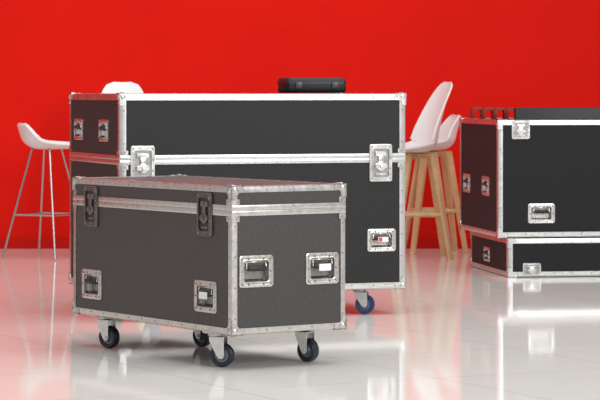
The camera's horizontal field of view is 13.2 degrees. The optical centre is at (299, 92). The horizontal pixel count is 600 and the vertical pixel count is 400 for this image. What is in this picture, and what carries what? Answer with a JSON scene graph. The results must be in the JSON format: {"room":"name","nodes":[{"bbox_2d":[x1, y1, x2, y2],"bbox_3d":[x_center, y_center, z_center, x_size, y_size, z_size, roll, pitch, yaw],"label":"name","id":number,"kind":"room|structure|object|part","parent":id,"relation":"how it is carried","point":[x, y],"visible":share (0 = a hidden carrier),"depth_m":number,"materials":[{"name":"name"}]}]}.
{"room":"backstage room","nodes":[
{"label":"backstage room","id":0,"kind":"room"},
{"bbox_2d":[0,0,599,237],"bbox_3d":[0.000,-1.820,18.900,28.000,6.100,0.200,0,0,0],"label":"wall","id":1,"kind":"structure","parent":0,"point":[505,54],"depth_m":18.80,"materials":[{"name":"red paint"}]},
{"bbox_2d":[0,238,470,248],"bbox_3d":[0.000,1.092,18.792,28.000,0.074,0.014,0,0,0],"label":"baseboard","id":2,"kind":"structure","parent":1,"relation":"attached to","point":[13,243],"depth_m":18.79,"materials":[{"name":"red paint"}]},
{"bbox_2d":[0,249,599,399],"bbox_3d":[0.000,1.180,5.400,28.000,0.100,26.800,0,0,0],"label":"floor","id":3,"kind":"structure","parent":0,"point":[457,330],"depth_m":11.41,"materials":[{"name":"tile"}]},
{"bbox_2d":[2,123,69,259],"bbox_3d":[-1.709,0.663,17.756,0.526,0.919,0.521,0,0,24],"label":"bar stool","id":4,"kind":"object","parent":3,"relation":"on","point":[28,135],"visible":0.82,"depth_m":17.63,"materials":[{"name":"white plastic"}]},
{"bbox_3d":[-1.930,0.748,17.694,0.220,0.750,0.014,0,0,-16],"label":"leg","id":5,"kind":"part","parent":4,"relation":"part of","materials":[{"name":"silver metal"}]},
{"bbox_3d":[-1.791,0.748,17.945,0.015,0.750,0.219,0,0,-16],"label":"leg","id":6,"kind":"part","parent":4,"relation":"part of","materials":[{"name":"silver metal"}]},
{"bbox_3d":[-1.679,0.748,17.555,0.015,0.750,0.219,0,0,-16],"label":"leg","id":7,"kind":"part","parent":4,"relation":"part of","materials":[{"name":"silver metal"}]},
{"bbox_3d":[-1.540,0.748,17.806,0.220,0.750,0.014,0,0,-16],"label":"leg","id":8,"kind":"part","parent":4,"relation":"part of","materials":[{"name":"silver metal"}]},
{"bbox_2d":[102,82,142,92],"bbox_3d":[-1.210,0.526,17.747,0.432,1.208,0.449,0,0,-6],"label":"bar stool","id":9,"kind":"object","parent":3,"relation":"on","point":[114,87],"visible":0.06,"depth_m":17.94,"materials":[{"name":"white plastic"}]},
{"bbox_2d":[72,174,346,366],"bbox_3d":[-0.414,0.750,11.198,0.588,0.759,1.348,0,0,-34],"label":"flight case","id":10,"kind":"object","parent":3,"relation":"on","point":[212,257],"visible":1,"depth_m":10.77,"materials":[{"name":"grey laminate"}]},
{"bbox_3d":[-0.910,0.845,11.459,0.035,0.130,0.175,0,0,-34],"label":"recessed handle","id":11,"kind":"part","parent":10,"relation":"part of","materials":[{"name":"metal"}]},
{"bbox_3d":[-0.379,0.838,10.672,0.035,0.130,0.175,0,0,-34],"label":"recessed handle","id":12,"kind":"part","parent":10,"relation":"part of","materials":[{"name":"metal"}]},
{"bbox_3d":[-0.413,0.429,11.204,0.560,0.097,1.320,0,0,-34],"label":"lid","id":13,"kind":"part","parent":10,"relation":"part of","materials":[{"name":"grey laminate"}]},
{"bbox_3d":[-0.413,0.427,11.204,0.569,0.101,1.329,0,0,-34],"label":"edge trim","id":14,"kind":"part","parent":10,"relation":"part of","materials":[{"name":"metal"}]},
{"bbox_3d":[-0.413,0.732,11.204,0.569,0.507,1.329,0,0,-34],"label":"edge trim","id":15,"kind":"part","parent":10,"relation":"part of","materials":[{"name":"metal"}]},
{"bbox_3d":[-0.185,0.727,10.574,0.165,0.130,0.035,0,0,-34],"label":"recessed handle","id":16,"kind":"part","parent":10,"relation":"part of","materials":[{"name":"metal"}]},
{"bbox_3d":[0.086,0.727,10.757,0.165,0.130,0.035,0,0,-34],"label":"recessed handle","id":17,"kind":"part","parent":10,"relation":"part of","materials":[{"name":"metal"}]},
{"bbox_2d":[68,92,405,313],"bbox_3d":[-0.337,0.562,13.400,1.536,1.135,0.978,0,0,-20],"label":"flight case","id":18,"kind":"object","parent":3,"relation":"on","point":[357,140],"visible":0.57,"depth_m":13.05,"materials":[{"name":"black laminate"}]},
{"bbox_3d":[-1.136,0.187,13.424,0.035,0.110,0.170,0,0,-20],"label":"recessed handle","id":19,"kind":"part","parent":18,"relation":"part of","materials":[{"name":"metal"}]},
{"bbox_3d":[-0.973,0.187,12.976,0.035,0.110,0.170,0,0,-20],"label":"recessed handle","id":20,"kind":"part","parent":18,"relation":"part of","materials":[{"name":"metal"}]},
{"bbox_3d":[-0.336,0.167,13.405,1.510,0.325,0.950,0,0,-20],"label":"lid","id":21,"kind":"part","parent":18,"relation":"part of","materials":[{"name":"black laminate"}]},
{"bbox_3d":[-0.336,0.165,13.405,1.519,0.329,0.959,0,0,-20],"label":"edge trim","id":22,"kind":"part","parent":18,"relation":"part of","materials":[{"name":"metal"}]},
{"bbox_3d":[-0.336,0.665,13.405,1.519,0.669,0.959,0,0,-20],"label":"edge trim","id":23,"kind":"part","parent":18,"relation":"part of","materials":[{"name":"metal"}]},
{"bbox_2d":[277,78,345,92],"bbox_3d":[0.061,-0.039,13.327,0.318,0.077,0.224,0,0,-14],"label":"tool case","id":24,"kind":"object","parent":18,"relation":"on","point":[286,85],"visible":1,"depth_m":13.23,"materials":[{"name":"black plastic"}]},
{"bbox_3d":[0.060,-0.059,13.330,0.318,0.036,0.218,0,0,-14],"label":"lid","id":25,"kind":"part","parent":24,"relation":"part of","materials":[{"name":"black plastic"}]},
{"bbox_3d":[0.410,0.748,13.182,0.155,0.115,0.035,0,0,-20],"label":"recessed handle","id":26,"kind":"part","parent":18,"relation":"part of","materials":[{"name":"metal"}]},
{"bbox_2d":[405,82,452,259],"bbox_3d":[0.809,0.526,17.748,0.466,1.208,0.444,0,0,-8],"label":"bar stool","id":27,"kind":"object","parent":3,"relation":"on","point":[425,134],"visible":0.7,"depth_m":17.77,"materials":[{"name":"white plastic"}]},
{"bbox_3d":[0.694,0.774,17.604,0.056,0.712,0.177,0,0,41],"label":"leg","id":28,"kind":"part","parent":27,"relation":"part of","materials":[{"name":"brown wood"}]},
{"bbox_3d":[0.820,0.429,17.750,0.220,0.042,0.220,0,0,-4],"label":"seat frame","id":29,"kind":"part","parent":27,"relation":"part of","materials":[{"name":"brown wood"}]},
{"bbox_3d":[0.947,0.774,17.896,0.056,0.712,0.177,0,0,41],"label":"leg","id":30,"kind":"part","parent":27,"relation":"part of","materials":[{"name":"brown wood"}]},
{"bbox_3d":[0.966,0.774,17.623,0.177,0.712,0.056,0,0,41],"label":"leg","id":31,"kind":"part","parent":27,"relation":"part of","materials":[{"name":"brown wood"}]},
{"bbox_2d":[405,114,468,254],"bbox_3d":[0.946,0.640,18.329,0.427,0.978,0.433,0,0,-8],"label":"bar stool","id":32,"kind":"object","parent":3,"relation":"on","point":[449,128],"visible":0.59,"depth_m":18.23,"materials":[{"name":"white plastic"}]},
{"bbox_3d":[0.796,0.774,18.446,0.177,0.712,0.056,0,0,37],"label":"leg","id":33,"kind":"part","parent":32,"relation":"part of","materials":[{"name":"brown wood"}]},
{"bbox_3d":[0.834,0.774,18.176,0.056,0.712,0.177,0,0,37],"label":"leg","id":34,"kind":"part","parent":32,"relation":"part of","materials":[{"name":"brown wood"}]},
{"bbox_3d":[0.950,0.429,18.330,0.220,0.042,0.220,0,0,-8],"label":"seat frame","id":35,"kind":"part","parent":32,"relation":"part of","materials":[{"name":"brown wood"}]},
{"bbox_3d":[1.066,0.774,18.484,0.056,0.712,0.177,0,0,37],"label":"leg","id":36,"kind":"part","parent":32,"relation":"part of","materials":[{"name":"brown wood"}]},
{"bbox_3d":[1.104,0.774,18.214,0.177,0.712,0.056,0,0,37],"label":"leg","id":37,"kind":"part","parent":32,"relation":"part of","materials":[{"name":"brown wood"}]},
{"bbox_2d":[470,231,599,277],"bbox_3d":[1.881,1.009,16.457,1.422,0.242,1.044,0,0,-9],"label":"flight case","id":38,"kind":"object","parent":3,"relation":"on","point":[509,257],"visible":0.91,"depth_m":15.91,"materials":[{"name":"metal"}]},
{"bbox_3d":[1.196,1.020,16.405,0.035,0.090,0.170,0,0,-9],"label":"recessed handle","id":39,"kind":"part","parent":38,"relation":"part of","materials":[{"name":"metal"}]},
{"bbox_2d":[459,118,599,237],"bbox_3d":[1.817,0.525,16.477,1.422,0.726,1.084,0,0,-9],"label":"flight case","id":40,"kind":"object","parent":38,"relation":"on","point":[525,178],"visible":0.99,"depth_m":15.92,"materials":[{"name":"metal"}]},
{"bbox_3d":[1.088,0.580,16.701,0.035,0.120,0.200,0,0,-9],"label":"recessed handle","id":41,"kind":"part","parent":40,"relation":"part of","materials":[{"name":"metal"}]},
{"bbox_3d":[1.171,0.580,16.173,0.035,0.120,0.200,0,0,-9],"label":"recessed handle","id":42,"kind":"part","parent":40,"relation":"part of","materials":[{"name":"metal"}]},
{"bbox_2d":[481,107,493,118],"bbox_3d":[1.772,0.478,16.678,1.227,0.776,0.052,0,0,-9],"label":"handle","id":43,"kind":"object","parent":40,"relation":"in","point":[483,115],"visible":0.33,"depth_m":16.57,"materials":[{"name":"black plastic"}]},
{"bbox_2d":[470,107,513,118],"bbox_3d":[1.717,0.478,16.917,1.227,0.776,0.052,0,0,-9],"label":"handle","id":44,"kind":"object","parent":40,"relation":"in","point":[473,109],"visible":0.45,"depth_m":16.81,"materials":[{"name":"black plastic"}]},
{"bbox_3d":[1.150,0.133,16.827,0.080,0.086,0.052,0,0,-9],"label":"arched handle","id":45,"kind":"part","parent":44,"relation":"part of","materials":[{"name":"metal"}]},
{"bbox_2d":[493,107,513,119],"bbox_3d":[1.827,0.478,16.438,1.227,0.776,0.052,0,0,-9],"label":"handle","id":46,"kind":"object","parent":40,"relation":"in","point":[496,108],"visible":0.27,"depth_m":16.32,"materials":[{"name":"black plastic"}]},
{"bbox_3d":[1.261,0.133,16.349,0.080,0.086,0.052,0,0,-9],"label":"arched handle","id":47,"kind":"part","parent":46,"relation":"part of","materials":[{"name":"metal"}]},
{"bbox_2d":[504,107,513,119],"bbox_3d":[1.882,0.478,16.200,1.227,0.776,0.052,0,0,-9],"label":"handle","id":48,"kind":"object","parent":40,"relation":"in","point":[506,113],"visible":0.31,"depth_m":16.08,"materials":[{"name":"black plastic"}]},
{"bbox_3d":[1.479,0.739,15.903,0.170,0.120,0.035,0,0,-9],"label":"recessed handle","id":49,"kind":"part","parent":40,"relation":"part of","materials":[{"name":"metal"}]},
{"bbox_2d":[514,108,599,119],"bbox_3d":[1.911,0.478,16.052,1.195,0.775,0.041,0,0,-9],"label":"panel","id":50,"kind":"object","parent":40,"relation":"in","point":[519,113],"visible":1,"depth_m":15.98,"materials":[{"name":"black plastic"}]}
]}

